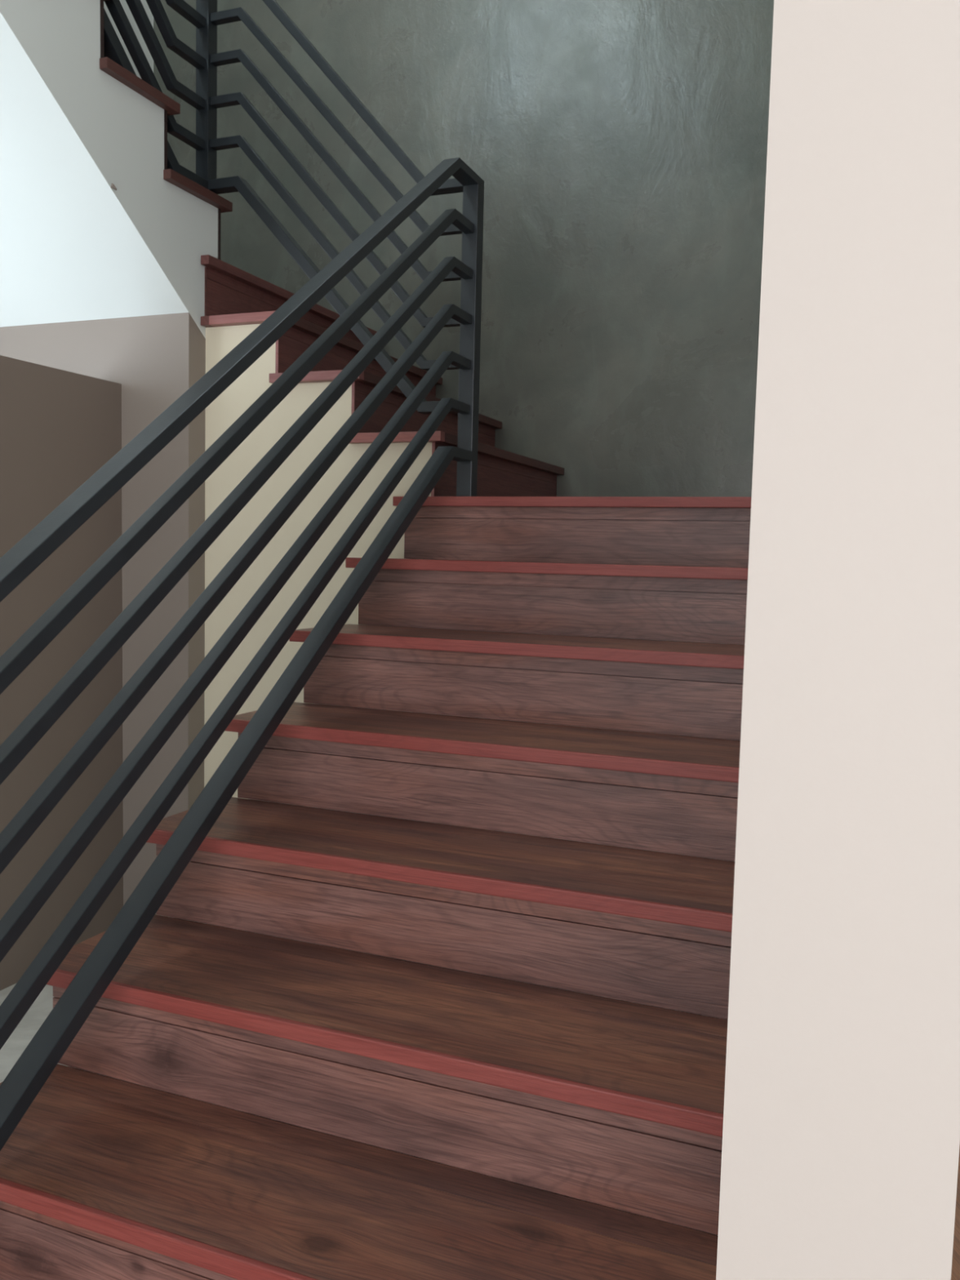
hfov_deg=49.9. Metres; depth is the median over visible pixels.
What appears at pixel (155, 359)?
wall
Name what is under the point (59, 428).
wall partition
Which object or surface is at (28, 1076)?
stair railing
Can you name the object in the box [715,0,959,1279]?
wall
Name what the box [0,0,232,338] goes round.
flight
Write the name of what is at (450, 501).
stair landing
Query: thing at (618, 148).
wall
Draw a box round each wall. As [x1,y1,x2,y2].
[0,312,205,916]
[103,0,153,78]
[153,0,773,567]
[204,324,431,799]
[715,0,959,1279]
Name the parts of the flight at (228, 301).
edge trim, edge trim, edge trim, edge trim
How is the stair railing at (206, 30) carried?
on the flight at (95, 224)
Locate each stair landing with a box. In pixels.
[200,254,377,335]
[392,496,751,508]
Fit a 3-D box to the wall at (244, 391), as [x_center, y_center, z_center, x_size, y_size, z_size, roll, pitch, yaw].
[-0.472,0.014,3.048,0.749,1.858,0.100,3,5,22]
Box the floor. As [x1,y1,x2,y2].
[0,983,66,1083]
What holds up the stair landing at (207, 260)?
on the flight at (228, 301)
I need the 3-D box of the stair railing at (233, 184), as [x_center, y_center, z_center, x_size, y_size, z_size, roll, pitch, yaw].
[-0.417,-1.292,2.922,0.819,1.298,0.044,3,5,22]
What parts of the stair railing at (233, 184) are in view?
rail, rail, rail, rail, rail, handrail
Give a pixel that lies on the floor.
(13, 1048)
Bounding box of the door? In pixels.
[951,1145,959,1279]
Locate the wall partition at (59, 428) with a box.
[0,355,123,991]
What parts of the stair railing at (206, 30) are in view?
rail, rail, rail, newel post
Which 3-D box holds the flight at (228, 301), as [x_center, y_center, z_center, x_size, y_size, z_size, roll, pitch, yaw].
[-0.272,-0.745,3.439,0.815,0.749,1.133,3,5,22]
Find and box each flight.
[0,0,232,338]
[0,506,751,1279]
[200,266,564,496]
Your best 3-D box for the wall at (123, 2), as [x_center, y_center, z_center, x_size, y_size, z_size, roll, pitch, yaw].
[-2.686,-2.527,1.270,0.150,7.101,6.705,3,5,22]
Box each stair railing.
[0,157,484,1151]
[103,0,217,189]
[208,0,463,414]
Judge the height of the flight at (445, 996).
1.334 m
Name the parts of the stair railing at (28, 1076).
rail, rail, rail, rail, rail, rail, handrail, newel post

